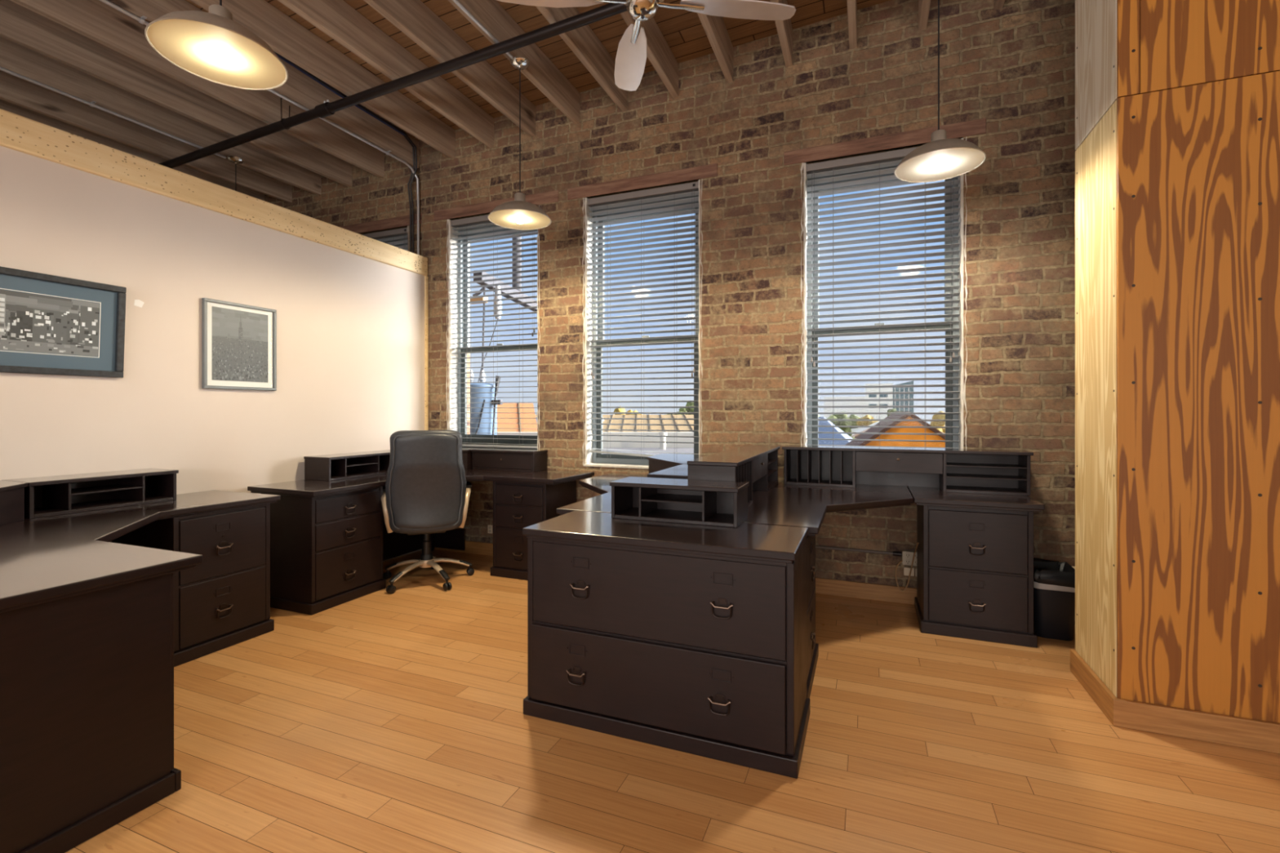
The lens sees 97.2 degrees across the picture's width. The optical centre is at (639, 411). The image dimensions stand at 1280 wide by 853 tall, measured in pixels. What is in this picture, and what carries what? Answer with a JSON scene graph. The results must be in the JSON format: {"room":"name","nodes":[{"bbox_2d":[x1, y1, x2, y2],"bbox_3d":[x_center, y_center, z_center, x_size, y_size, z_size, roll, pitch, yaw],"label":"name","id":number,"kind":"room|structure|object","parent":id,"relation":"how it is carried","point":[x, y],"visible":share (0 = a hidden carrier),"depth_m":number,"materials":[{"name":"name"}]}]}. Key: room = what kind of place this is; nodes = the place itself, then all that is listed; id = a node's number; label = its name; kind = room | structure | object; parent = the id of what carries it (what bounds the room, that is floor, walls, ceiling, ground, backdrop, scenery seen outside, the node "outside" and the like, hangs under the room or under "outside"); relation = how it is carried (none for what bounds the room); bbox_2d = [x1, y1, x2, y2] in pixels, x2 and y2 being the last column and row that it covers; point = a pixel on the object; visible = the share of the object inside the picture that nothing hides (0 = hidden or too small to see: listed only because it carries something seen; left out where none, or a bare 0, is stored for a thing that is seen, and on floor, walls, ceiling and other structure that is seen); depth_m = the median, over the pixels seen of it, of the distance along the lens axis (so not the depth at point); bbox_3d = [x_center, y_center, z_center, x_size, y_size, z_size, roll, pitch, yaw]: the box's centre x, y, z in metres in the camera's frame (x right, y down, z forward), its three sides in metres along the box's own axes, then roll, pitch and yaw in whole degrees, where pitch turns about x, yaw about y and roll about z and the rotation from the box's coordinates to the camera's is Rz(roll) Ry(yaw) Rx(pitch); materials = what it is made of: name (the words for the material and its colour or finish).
{"room":"open-plan office","nodes":[
{"label":"open-plan office","id":0,"kind":"room"},
{"bbox_2d":[0,145,424,561],"bbox_3d":[-3.676,0.006,0.937,0.121,2.462,8.985,0,0,22],"label":"wall","id":1,"kind":"structure","parent":0,"point":[350,327],"depth_m":3.33,"materials":[{"name":"beige paint"}]},
{"bbox_2d":[0,266,126,377],"bbox_3d":[-2.972,-0.420,2.449,0.051,0.480,1.197,0,0,22],"label":"framed picture","id":2,"kind":"object","parent":1,"relation":"attached to","point":[50,324],"visible":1,"depth_m":2.77,"materials":[{"name":"blue"}]},
{"bbox_2d":[0,289,99,356],"bbox_3d":[-2.974,-0.420,2.450,0.001,0.274,0.987,4,1,22],"label":"print","id":3,"kind":"object","parent":2,"relation":"attached to","point":[29,322],"depth_m":2.73},
{"bbox_2d":[0,108,427,275],"bbox_3d":[-3.670,-1.307,0.949,0.153,0.168,9.012,0,0,22],"label":"trim","id":4,"kind":"structure","parent":1,"relation":"on","point":[19,133],"depth_m":3.25,"materials":[{"name":"brown wood"}]},
{"bbox_2d":[201,297,276,391],"bbox_3d":[-2.530,-0.410,3.580,0.025,0.542,0.446,0,0,22],"label":"framed picture","id":5,"kind":"object","parent":1,"relation":"attached to","point":[239,340],"visible":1,"depth_m":3.56,"materials":[{"name":"grey"}]},
{"bbox_2d":[211,306,267,382],"bbox_3d":[-2.531,-0.415,3.581,0.001,0.448,0.346,0,0,22],"label":"print","id":6,"kind":"object","parent":5,"relation":"attached to","point":[239,335],"depth_m":3.57},
{"bbox_2d":[185,0,889,140],"bbox_3d":[-1.556,-2.667,0.153,13.400,0.834,9.520,0,0,22],"label":"ceiling","id":7,"kind":"structure","parent":0,"point":[683,31],"depth_m":3.87,"materials":[{"name":"brown wood"}]},
{"bbox_2d":[0,99,264,200],"bbox_3d":[-5.651,-2.240,1.763,0.048,0.248,9.040,0,0,22],"label":"ceiling beam","id":8,"kind":"structure","parent":7,"relation":"attached to","point":[5,105],"depth_m":4.74,"materials":[{"name":"brown wood"}]},
{"bbox_2d":[0,70,292,203],"bbox_3d":[-5.266,-2.262,1.608,0.048,0.248,9.040,0,0,22],"label":"ceiling beam","id":9,"kind":"structure","parent":7,"relation":"attached to","point":[14,90],"depth_m":4.47,"materials":[{"name":"brown wood"}]},
{"bbox_2d":[0,36,320,195],"bbox_3d":[-4.881,-2.283,1.453,0.048,0.248,9.040,0,0,22],"label":"ceiling beam","id":10,"kind":"structure","parent":7,"relation":"attached to","point":[15,57],"depth_m":4.21,"materials":[{"name":"brown wood"}]},
{"bbox_2d":[0,66,226,158],"bbox_3d":[-4.908,-2.142,1.226,0.050,0.030,7.600,0,0,22],"label":"conduit","id":11,"kind":"object","parent":10,"relation":"attached to","point":[91,104],"visible":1,"depth_m":3.96,"materials":[{"name":"silver metal"}]},
{"bbox_2d":[226,155,244,191],"bbox_3d":[-3.435,-1.591,4.794,0.408,1.107,0.408,0,0,22],"label":"pendant lamp","id":12,"kind":"object","parent":10,"relation":"hanging from","point":[236,160],"visible":0.12,"depth_m":4.78,"materials":[{"name":"silver metal"}]},
{"bbox_2d":[0,0,351,186],"bbox_3d":[-4.496,-2.305,1.297,0.048,0.248,9.040,0,0,22],"label":"ceiling beam","id":13,"kind":"structure","parent":7,"relation":"attached to","point":[19,24],"depth_m":3.91,"materials":[{"name":"brown wood"}]},
{"bbox_2d":[9,0,384,177],"bbox_3d":[-4.111,-2.326,1.142,0.048,0.248,9.040,0,0,22],"label":"ceiling beam","id":14,"kind":"structure","parent":7,"relation":"attached to","point":[96,20],"depth_m":3.79,"materials":[{"name":"brown wood"}]},
{"bbox_2d":[107,0,418,168],"bbox_3d":[-3.727,-2.348,0.987,0.048,0.248,9.040,0,0,22],"label":"ceiling beam","id":15,"kind":"structure","parent":7,"relation":"attached to","point":[299,87],"depth_m":4.22,"materials":[{"name":"brown wood"}]},
{"bbox_2d":[99,0,419,254],"bbox_3d":[-3.608,-1.809,1.187,0.050,0.822,8.501,0,0,22],"label":"conduit","id":16,"kind":"object","parent":15,"relation":"attached to","point":[141,20],"visible":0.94,"depth_m":4.39,"materials":[{"name":"silver metal"}]},
{"bbox_2d":[274,51,417,253],"bbox_3d":[-3.439,-1.947,1.120,0.175,1.080,8.506,0,0,20],"label":"conduit","id":17,"kind":"object","parent":15,"relation":"attached to","point":[317,79],"visible":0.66,"depth_m":4.80,"materials":[{"name":"silver"}]},
{"bbox_2d":[190,0,455,158],"bbox_3d":[-3.342,-2.370,0.831,0.048,0.248,9.040,0,0,22],"label":"ceiling beam","id":18,"kind":"structure","parent":7,"relation":"attached to","point":[286,37],"depth_m":3.84,"materials":[{"name":"brown wood"}]},
{"bbox_2d":[277,0,493,147],"bbox_3d":[-2.957,-2.391,0.676,0.048,0.248,9.040,0,0,22],"label":"ceiling beam","id":19,"kind":"structure","parent":7,"relation":"attached to","point":[337,19],"depth_m":3.78,"materials":[{"name":"brown wood"}]},
{"bbox_2d":[364,0,535,137],"bbox_3d":[-2.572,-2.413,0.521,0.048,0.248,9.040,0,0,22],"label":"ceiling beam","id":20,"kind":"structure","parent":7,"relation":"attached to","point":[413,18],"depth_m":3.76,"materials":[{"name":"brown wood"}]},
{"bbox_2d":[448,0,580,124],"bbox_3d":[-2.187,-2.434,0.365,0.048,0.248,9.040,0,0,22],"label":"ceiling beam","id":21,"kind":"structure","parent":7,"relation":"attached to","point":[541,71],"depth_m":3.88,"materials":[{"name":"brown wood"}]},
{"bbox_2d":[452,0,514,59],"bbox_3d":[-2.243,-2.292,0.140,0.022,0.021,7.580,0,0,22],"label":"conduit","id":22,"kind":"object","parent":21,"relation":"attached to","point":[457,2],"visible":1,"depth_m":3.32,"materials":[{"name":"silver metal"}]},
{"bbox_2d":[144,0,288,89],"bbox_3d":[-1.494,-1.764,2.010,0.408,1.050,0.408,0,0,22],"label":"pendant lamp","id":23,"kind":"object","parent":22,"relation":"hanging from","point":[211,46],"visible":1,"depth_m":1.98,"materials":[{"name":"silver metal"}]},
{"bbox_2d":[488,56,551,230],"bbox_3d":[-0.787,-1.762,3.700,0.408,1.057,0.408,0,0,22],"label":"pendant lamp","id":24,"kind":"object","parent":21,"relation":"hanging from","point":[517,214],"visible":1,"depth_m":3.67,"materials":[{"name":"silver metal"}]},
{"bbox_2d":[535,5,627,111],"bbox_3d":[-1.802,-2.456,0.210,0.048,0.248,9.040,0,0,22],"label":"ceiling beam","id":25,"kind":"structure","parent":7,"relation":"attached to","point":[582,41],"depth_m":3.81,"materials":[{"name":"brown wood"}]},
{"bbox_2d":[620,10,678,97],"bbox_3d":[-1.418,-2.478,0.055,0.048,0.248,9.040,0,0,22],"label":"ceiling beam","id":26,"kind":"structure","parent":7,"relation":"attached to","point":[659,53],"depth_m":3.87,"materials":[{"name":"brown wood"}]},
{"bbox_2d":[697,12,733,83],"bbox_3d":[-1.033,-2.499,-0.101,0.048,0.248,9.040,0,0,22],"label":"ceiling beam","id":27,"kind":"structure","parent":7,"relation":"attached to","point":[714,27],"depth_m":3.74,"materials":[{"name":"brown wood"}]},
{"bbox_2d":[497,0,795,91],"bbox_3d":[0.011,-1.983,2.278,0.952,0.792,0.948,0,0,37],"label":"ceiling fan","id":28,"kind":"object","parent":27,"relation":"hanging from","point":[631,55],"visible":1,"depth_m":2.34,"materials":[{"name":"white wood"}]},
{"bbox_2d":[769,0,792,66],"bbox_3d":[-0.648,-2.521,-0.256,0.048,0.248,9.040,0,0,22],"label":"ceiling beam","id":29,"kind":"structure","parent":7,"relation":"attached to","point":[784,28],"depth_m":3.68,"materials":[{"name":"brown wood"}]},
{"bbox_2d":[846,0,857,49],"bbox_3d":[-0.263,-2.542,-0.411,0.048,0.248,9.040,0,0,22],"label":"ceiling beam","id":30,"kind":"structure","parent":7,"relation":"attached to","point":[851,4],"depth_m":3.53,"materials":[{"name":"brown wood"}]},
{"bbox_2d":[918,0,931,30],"bbox_3d":[0.122,-2.564,-0.567,0.048,0.248,9.040,0,0,22],"label":"ceiling beam","id":31,"kind":"structure","parent":7,"relation":"attached to","point":[923,5],"depth_m":3.48,"materials":[{"name":"brown wood"}]},
{"bbox_2d":[893,0,986,182],"bbox_3d":[1.498,-1.825,2.830,0.408,1.231,0.408,0,0,22],"label":"pendant lamp","id":32,"kind":"object","parent":31,"relation":"hanging from","point":[941,158],"visible":1,"depth_m":2.80,"materials":[{"name":"silver metal"}]},
{"bbox_2d":[993,0,1004,9],"bbox_3d":[0.506,-2.586,-0.722,0.048,0.248,9.040,0,0,22],"label":"ceiling beam","id":33,"kind":"structure","parent":7,"relation":"attached to","point":[997,4],"depth_m":3.42,"materials":[{"name":"brown wood"}]},
{"bbox_2d":[264,0,1075,587],"bbox_3d":[0.170,-0.883,4.428,13.400,4.280,0.300,0,0,22],"label":"wall","id":34,"kind":"structure","parent":0,"point":[1011,66],"depth_m":3.89,"materials":[{"name":"brick"}]},
{"bbox_2d":[340,213,422,251],"bbox_3d":[-2.520,-0.684,5.456,1.235,2.247,0.208,0,0,22],"label":"window","id":35,"kind":"structure","parent":34,"relation":"in","point":[403,221],"depth_m":5.32,"materials":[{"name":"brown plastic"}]},
{"bbox_2d":[361,227,408,250],"bbox_3d":[-2.556,-0.650,5.423,0.924,2.122,0.070,0,0,22],"label":"window blind","id":36,"kind":"object","parent":35,"relation":"attached to","point":[399,232],"visible":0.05,"depth_m":5.33,"materials":[{"name":"grey plastic"}]},
{"bbox_2d":[424,275,428,430],"bbox_3d":[-1.987,0.007,5.116,0.145,2.459,0.030,0,0,22],"label":"trim","id":37,"kind":"structure","parent":34,"relation":"attached to","point":[426,277],"depth_m":5.08,"materials":[{"name":"brown wood"}]},
{"bbox_2d":[434,190,559,449],"bbox_3d":[-1.222,-0.684,4.932,1.284,2.247,0.208,0,0,22],"label":"window","id":38,"kind":"structure","parent":34,"relation":"in","point":[456,421],"depth_m":5.04,"materials":[{"name":"grey plastic"}]},
{"bbox_2d":[450,214,537,448],"bbox_3d":[-1.258,-0.658,4.899,0.917,2.106,0.070,0,0,22],"label":"window blind","id":39,"kind":"object","parent":38,"relation":"attached to","point":[465,222],"visible":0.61,"depth_m":4.88,"materials":[{"name":"grey plastic"}]},
{"bbox_2d":[567,163,717,469],"bbox_3d":[0.026,-0.684,4.428,1.243,2.247,0.208,0,0,22],"label":"window","id":40,"kind":"structure","parent":34,"relation":"in","point":[592,460],"depth_m":4.51,"materials":[{"name":"grey plastic"}]},
{"bbox_2d":[586,181,699,462],"bbox_3d":[0.019,-0.658,4.383,0.938,2.106,0.070,0,0,22],"label":"window blind","id":41,"kind":"object","parent":40,"relation":"attached to","point":[687,189],"visible":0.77,"depth_m":4.36,"materials":[{"name":"grey plastic"}]},
{"bbox_2d":[435,540,916,604],"bbox_3d":[2.104,1.185,3.475,8.500,0.105,0.019,0,0,22],"label":"baseboard","id":42,"kind":"structure","parent":34,"relation":"attached to","point":[876,592],"depth_m":3.74,"materials":[{"name":"brown wood"}]},
{"bbox_2d":[815,545,902,556],"bbox_3d":[1.246,0.921,3.817,0.953,0.027,0.028,0,0,22],"label":"conduit","id":43,"kind":"object","parent":34,"relation":"attached to","point":[894,553],"visible":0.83,"depth_m":3.72,"materials":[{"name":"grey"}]},
{"bbox_2d":[783,118,986,448],"bbox_3d":[1.603,-0.684,3.791,1.219,2.247,0.208,0,0,22],"label":"window","id":44,"kind":"structure","parent":34,"relation":"in","point":[977,126],"depth_m":3.70,"materials":[{"name":"grey plastic"}]},
{"bbox_2d":[805,146,959,448],"bbox_3d":[1.592,-0.650,3.749,0.948,2.122,0.070,0,0,22],"label":"window blind","id":45,"kind":"object","parent":44,"relation":"attached to","point":[890,158],"visible":0.77,"depth_m":3.74,"materials":[{"name":"grey plastic"}]},
{"bbox_2d":[902,550,916,566],"bbox_3d":[1.739,0.938,3.607,0.115,0.088,0.048,0,0,22],"label":"outlet box","id":46,"kind":"object","parent":34,"relation":"attached to","point":[907,555],"visible":0.73,"depth_m":3.60,"materials":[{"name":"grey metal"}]},
{"bbox_2d":[894,542,919,591],"bbox_3d":[1.682,0.957,3.467,0.101,0.368,0.280,0,0,-2],"label":"power cord","id":47,"kind":"object","parent":46,"relation":"attached to","point":[900,562],"visible":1,"depth_m":3.56,"materials":[{"name":"brown plastic"}]},
{"bbox_2d":[903,566,916,576],"bbox_3d":[1.753,1.026,3.611,0.118,0.052,0.030,0,0,22],"label":"plate","id":48,"kind":"object","parent":34,"relation":"attached to","point":[906,569],"visible":0.68,"depth_m":3.61,"materials":[{"name":"beige plastic"}]},
{"bbox_2d":[65,548,1279,852],"bbox_3d":[-1.559,1.362,0.144,13.400,0.250,9.500,0,0,22],"label":"floor","id":49,"kind":"structure","parent":0,"point":[378,722],"depth_m":1.99,"materials":[{"name":"brown wood"}]},
{"bbox_2d":[0,572,181,852],"bbox_3d":[-1.834,0.877,1.677,0.488,0.720,0.581,0,0,22],"label":"file cabinet","id":50,"kind":"object","parent":49,"relation":"on","point":[86,680],"visible":0.92,"depth_m":1.63,"materials":[{"name":"brown wood"}]},
{"bbox_2d":[0,489,280,613],"bbox_3d":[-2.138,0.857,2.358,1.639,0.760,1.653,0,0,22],"label":"desktop","id":51,"kind":"object","parent":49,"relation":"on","point":[44,559],"visible":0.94,"depth_m":1.92,"materials":[{"name":"brown wood"}]},
{"bbox_2d":[0,480,27,526],"bbox_3d":[-2.751,0.396,2.135,0.660,0.162,0.700,0,0,22],"label":"hutch","id":52,"kind":"object","parent":51,"relation":"on","point":[11,493],"visible":1,"depth_m":2.41,"materials":[{"name":"brown wood"}]},
{"bbox_2d":[0,468,178,519],"bbox_3d":[-2.709,0.396,2.814,0.248,0.162,0.587,0,0,22],"label":"hutch","id":53,"kind":"object","parent":51,"relation":"on","point":[51,495],"visible":0.84,"depth_m":2.82,"materials":[{"name":"brown wood"}]},
{"bbox_2d":[34,495,173,518],"bbox_3d":[-2.710,0.469,2.815,0.230,0.016,0.545,0,0,22],"label":"shelf","id":54,"kind":"object","parent":53,"relation":"attached to","point":[79,505],"depth_m":2.81,"materials":[{"name":"brown wood"}]},
{"bbox_2d":[71,484,142,495],"bbox_3d":[-2.714,0.389,2.812,0.226,0.007,0.280,0,0,22],"label":"shelf","id":55,"kind":"object","parent":53,"relation":"attached to","point":[75,489],"depth_m":2.83,"materials":[{"name":"brown wood"}]},
{"bbox_2d":[111,503,274,666],"bbox_3d":[-2.404,0.877,3.051,0.541,0.720,0.506,0,0,22],"label":"file cabinet","id":56,"kind":"object","parent":49,"relation":"on","point":[223,602],"visible":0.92,"depth_m":2.92,"materials":[{"name":"brown wood"}]},
{"bbox_2d":[261,486,386,615],"bbox_3d":[-2.102,0.877,3.773,0.481,0.720,0.573,0,0,22],"label":"file cabinet","id":57,"kind":"object","parent":49,"relation":"on","point":[326,551],"visible":0.87,"depth_m":3.56,"materials":[{"name":"brown wood"}]},
{"bbox_2d":[247,468,594,560],"bbox_3d":[-1.428,0.857,4.022,1.660,0.760,1.606,0,0,22],"label":"desk","id":58,"kind":"object","parent":49,"relation":"on","point":[394,544],"visible":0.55,"depth_m":4.18,"materials":[{"name":"brown wood"}]},
{"bbox_2d":[303,451,390,480],"bbox_3d":[-2.129,0.396,4.173,0.248,0.162,0.587,0,0,22],"label":"hutch","id":59,"kind":"object","parent":58,"relation":"on","point":[332,467],"visible":0.86,"depth_m":4.04,"materials":[{"name":"brown wood"}]},
{"bbox_2d":[330,470,387,480],"bbox_3d":[-2.130,0.469,4.173,0.230,0.016,0.545,0,0,22],"label":"shelf","id":60,"kind":"object","parent":59,"relation":"attached to","point":[349,473],"depth_m":4.17,"materials":[{"name":"brown wood"}]},
{"bbox_2d":[346,462,377,466],"bbox_3d":[-2.133,0.389,4.170,0.226,0.007,0.280,0,0,22],"label":"shelf","id":61,"kind":"object","parent":59,"relation":"attached to","point":[348,464],"depth_m":4.21,"materials":[{"name":"brown wood"}]},
{"bbox_2d":[373,447,482,469],"bbox_3d":[-1.728,0.396,4.663,0.615,0.162,0.615,0,0,22],"label":"hutch","id":62,"kind":"object","parent":58,"relation":"on","point":[466,452],"visible":0.23,"depth_m":4.63,"materials":[{"name":"brown wood"}]},
{"bbox_2d":[471,448,547,471],"bbox_3d":[-1.077,0.396,4.632,0.607,0.162,0.215,0,0,22],"label":"hutch","id":63,"kind":"object","parent":58,"relation":"on","point":[486,459],"visible":1,"depth_m":4.54,"materials":[{"name":"brown wood"}]},
{"bbox_2d":[473,466,532,471],"bbox_3d":[-1.075,0.469,4.636,0.565,0.016,0.190,0,0,22],"label":"shelf","id":64,"kind":"object","parent":63,"relation":"attached to","point":[504,468],"depth_m":4.53,"materials":[{"name":"brown wood"}]},
{"bbox_2d":[381,430,474,593],"bbox_3d":[-1.546,0.683,4.119,0.657,1.108,0.659,0,0,-28],"label":"office chair","id":65,"kind":"object","parent":49,"relation":"on","point":[426,491],"visible":1,"depth_m":3.89,"materials":[{"name":"black leather"}]},
{"bbox_2d":[490,480,576,580],"bbox_3d":[-0.814,0.877,4.372,0.490,0.720,0.481,0,0,22],"label":"base cabinet","id":66,"kind":"object","parent":49,"relation":"on","point":[517,506],"visible":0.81,"depth_m":4.19,"materials":[{"name":"brown wood"}]},
{"bbox_2d":[556,472,647,515],"bbox_3d":[-0.036,0.857,3.474,1.044,0.760,1.580,0,0,22],"label":"desk","id":67,"kind":"object","parent":49,"relation":"on","point":[602,503],"visible":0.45,"depth_m":3.19,"materials":[{"name":"brown wood"}]},
{"bbox_2d":[647,464,687,479],"bbox_3d":[0.255,0.396,3.065,0.238,0.162,0.587,0,0,22],"label":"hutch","id":68,"kind":"object","parent":67,"relation":"on","point":[678,472],"visible":0.14,"depth_m":2.87,"materials":[{"name":"brown wood"}]},
{"bbox_2d":[647,453,709,473],"bbox_3d":[0.322,0.396,3.763,0.630,0.162,0.750,0,0,22],"label":"hutch","id":69,"kind":"object","parent":67,"relation":"on","point":[661,461],"visible":0.33,"depth_m":3.79,"materials":[{"name":"brown wood"}]},
{"bbox_2d":[522,510,810,778],"bbox_3d":[0.105,0.857,2.300,1.092,0.760,0.471,0,0,22],"label":"file","id":70,"kind":"object","parent":49,"relation":"on","point":[689,638],"visible":1,"depth_m":2.09,"materials":[{"name":"brown wood"}]},
{"bbox_2d":[609,476,749,528],"bbox_3d":[0.175,0.396,2.517,0.580,0.162,0.230,0,0,22],"label":"hutch","id":71,"kind":"object","parent":70,"relation":"on","point":[686,501],"visible":1,"depth_m":2.51,"materials":[{"name":"brown wood"}]},
{"bbox_2d":[640,493,702,504],"bbox_3d":[0.172,0.389,2.521,0.277,0.007,0.208,0,0,22],"label":"shelf","id":72,"kind":"object","parent":71,"relation":"attached to","point":[678,498],"depth_m":2.51,"materials":[{"name":"brown wood"}]},
{"bbox_2d":[614,506,733,527],"bbox_3d":[0.175,0.469,2.518,0.538,0.016,0.212,0,0,22],"label":"shelf","id":73,"kind":"object","parent":71,"relation":"attached to","point":[686,515],"depth_m":2.50,"materials":[{"name":"brown wood"}]},
{"bbox_2d":[806,535,818,698],"bbox_3d":[0.565,0.877,2.694,0.521,0.720,0.558,0,0,22],"label":"file cabinet","id":74,"kind":"object","parent":49,"relation":"on","point":[812,648],"visible":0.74,"depth_m":2.56,"materials":[{"name":"brown wood"}]},
{"bbox_2d":[742,480,913,536],"bbox_3d":[0.935,0.857,3.082,1.038,0.760,1.580,0,0,22],"label":"desk","id":75,"kind":"object","parent":49,"relation":"on","point":[784,504],"visible":0.42,"depth_m":3.00,"materials":[{"name":"brown wood"}]},
{"bbox_2d":[687,444,780,506],"bbox_3d":[0.578,0.353,3.185,0.243,0.247,1.324,0,0,22],"label":"hutch","id":76,"kind":"object","parent":75,"relation":"on","point":[757,465],"visible":0.63,"depth_m":2.89,"materials":[{"name":"brown wood"}]},
{"bbox_2d":[768,480,778,491],"bbox_3d":[0.741,0.469,3.595,0.223,0.016,0.386,0,0,22],"label":"shelf","id":77,"kind":"object","parent":76,"relation":"attached to","point":[771,484],"depth_m":3.60,"materials":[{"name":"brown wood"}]},
{"bbox_2d":[782,444,1033,496],"bbox_3d":[1.609,0.353,3.527,1.384,0.247,0.233,0,0,22],"label":"hutch","id":78,"kind":"object","parent":75,"relation":"on","point":[957,470],"visible":1,"depth_m":3.48,"materials":[{"name":"brown wood"}]},
{"bbox_2d":[786,478,853,487],"bbox_3d":[1.183,0.469,3.705,0.404,0.016,0.207,0,0,22],"label":"shelf","id":79,"kind":"object","parent":78,"relation":"attached to","point":[846,482],"depth_m":3.68,"materials":[{"name":"brown wood"}]},
{"bbox_2d":[946,462,1026,468],"bbox_3d":[2.041,0.321,3.362,0.404,0.007,0.201,0,0,22],"label":"shelf","id":80,"kind":"object","parent":78,"relation":"attached to","point":[956,464],"depth_m":3.36,"materials":[{"name":"brown wood"}]},
{"bbox_2d":[946,473,1026,480],"bbox_3d":[2.041,0.388,3.362,0.404,0.007,0.201,0,0,22],"label":"shelf","id":81,"kind":"object","parent":78,"relation":"attached to","point":[1016,477],"depth_m":3.35,"materials":[{"name":"brown wood"}]},
{"bbox_2d":[946,485,1027,496],"bbox_3d":[2.038,0.469,3.357,0.404,0.016,0.213,0,0,22],"label":"shelf","id":82,"kind":"object","parent":78,"relation":"attached to","point":[993,490],"depth_m":3.31,"materials":[{"name":"brown wood"}]},
{"bbox_2d":[907,486,1044,648],"bbox_3d":[1.893,0.857,3.251,0.603,0.760,0.551,0,0,22],"label":"file cabinet","id":83,"kind":"object","parent":49,"relation":"on","point":[975,552],"visible":0.99,"depth_m":3.06,"materials":[{"name":"brown wood"}]},
{"bbox_2d":[1033,558,1075,640],"bbox_3d":[2.299,1.048,3.170,0.242,0.379,0.320,0,0,22],"label":"wastebasket","id":84,"kind":"object","parent":49,"relation":"on","point":[1054,582],"visible":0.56,"depth_m":3.05,"materials":[{"name":"black plastic"}]},
{"bbox_2d":[1075,0,1279,723],"bbox_3d":[3.130,-0.748,1.991,2.486,3.970,0.494,0,0,22],"label":"wall","id":85,"kind":"structure","parent":0,"point":[1177,102],"depth_m":2.16,"materials":[{"name":"brown wood"}]},
{"bbox_2d":[1070,648,1279,754],"bbox_3d":[3.118,1.185,1.986,2.505,0.105,0.513,0,0,22],"label":"baseboard","id":86,"kind":"structure","parent":85,"relation":"attached to","point":[1247,733],"depth_m":2.14,"materials":[{"name":"brown wood"}]},
{"label":"outside","id":87,"kind":"structure","parent":0,"visible":0},
{"bbox_3d":[79.582,8.337,197.143,520.000,0.200,414.800,0,0,22],"label":"ground","id":88,"kind":"structure","parent":87,"visible":0},
{"bbox_2d":[470,233,537,382],"bbox_3d":[-1.736,2.437,8.444,0.388,11.600,3.025,0,0,10],"label":"utility pole","id":89,"kind":"object","parent":88,"relation":"on","point":[517,237],"visible":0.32,"depth_m":7.69,"materials":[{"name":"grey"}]},
{"bbox_2d":[470,287,502,435],"bbox_3d":[-2.009,-0.381,7.010,0.528,2.444,0.520,0,0,-23],"label":"transformer","id":90,"kind":"object","parent":89,"relation":"hanging from","point":[475,418],"visible":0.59,"depth_m":6.84,"materials":[{"name":"metal"}]},
{"bbox_2d":[497,403,537,431],"bbox_3d":[-6.164,3.927,19.768,8.600,8.620,6.200,0,0,-13],"label":"building roof","id":91,"kind":"structure","parent":88,"relation":"on","point":[527,412],"depth_m":20.80,"materials":[{"name":"orange"}]},
{"bbox_2d":[497,419,693,454],"bbox_3d":[-1.609,4.212,14.044,9.200,8.050,8.000,0,0,0],"label":"flat roof","id":92,"kind":"structure","parent":88,"relation":"on","point":[646,446],"depth_m":17.75,"materials":[{"name":"beige"}]},
{"bbox_2d":[535,413,693,431],"bbox_3d":[-0.193,4.167,21.734,9.100,8.140,4.300,0,0,0],"label":"building roof","id":93,"kind":"structure","parent":88,"relation":"on","point":[606,421],"depth_m":21.83,"materials":[{"name":"grey"}]},
{"bbox_2d":[817,417,853,445],"bbox_3d":[7.034,4.237,25.307,5.100,8.000,5.000,0,0,22],"label":"house","id":94,"kind":"structure","parent":88,"relation":"on","point":[844,442],"depth_m":23.34,"materials":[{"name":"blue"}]},
{"bbox_2d":[826,411,860,439],"bbox_3d":[22.987,4.121,63.985,3.419,8.244,3.400,0,0,-40],"label":"tree","id":95,"kind":"object","parent":88,"relation":"on","point":[835,415],"visible":0.38,"depth_m":63.41,"materials":[{"name":"green plant"}]},
{"bbox_2d":[856,414,877,426],"bbox_3d":[23.698,4.283,57.332,2.503,7.920,2.680,0,0,-13],"label":"tree","id":96,"kind":"object","parent":88,"relation":"on","point":[867,416],"visible":0.11,"depth_m":57.26,"materials":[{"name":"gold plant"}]},
{"bbox_2d":[823,380,913,431],"bbox_3d":[47.484,1.137,117.762,16.500,14.200,14.050,0,0,22],"label":"office building","id":97,"kind":"structure","parent":88,"relation":"on","point":[910,383],"depth_m":110.69,"materials":[{"name":"white"}]},
{"bbox_2d":[844,411,945,447],"bbox_3d":[8.049,4.117,17.402,5.440,8.240,8.000,0,0,22],"label":"house","id":98,"kind":"structure","parent":88,"relation":"on","point":[920,430],"depth_m":13.88,"materials":[{"name":"orange"}]},
{"bbox_2d":[851,421,944,438],"bbox_3d":[13.744,4.187,30.039,4.500,8.100,6.300,0,0,22],"label":"house","id":99,"kind":"structure","parent":88,"relation":"on","point":[863,429],"depth_m":28.95,"materials":[{"name":"grey"}]},
{"bbox_2d":[929,410,945,433],"bbox_3d":[28.964,4.093,54.165,2.748,8.298,3.057,0,0,22],"label":"tree","id":100,"kind":"object","parent":88,"relation":"on","point":[935,416],"visible":0.09,"depth_m":53.27,"materials":[{"name":"plant"}]},
{"bbox_3d":[0.891,-2.607,-0.877,0.048,0.248,9.040,0,0,22],"label":"ceiling","id":101,"kind":"structure","parent":0,"visible":0},
{"bbox_2d":[158,2,626,168],"bbox_3d":[-0.300,-2.290,3.264,12.803,0.749,0.116,0,0,22],"label":"pipe","id":102,"kind":"object","parent":101,"relation":"hanging from","point":[326,108],"visible":0.94,"depth_m":3.73,"materials":[{"name":"black metal"}]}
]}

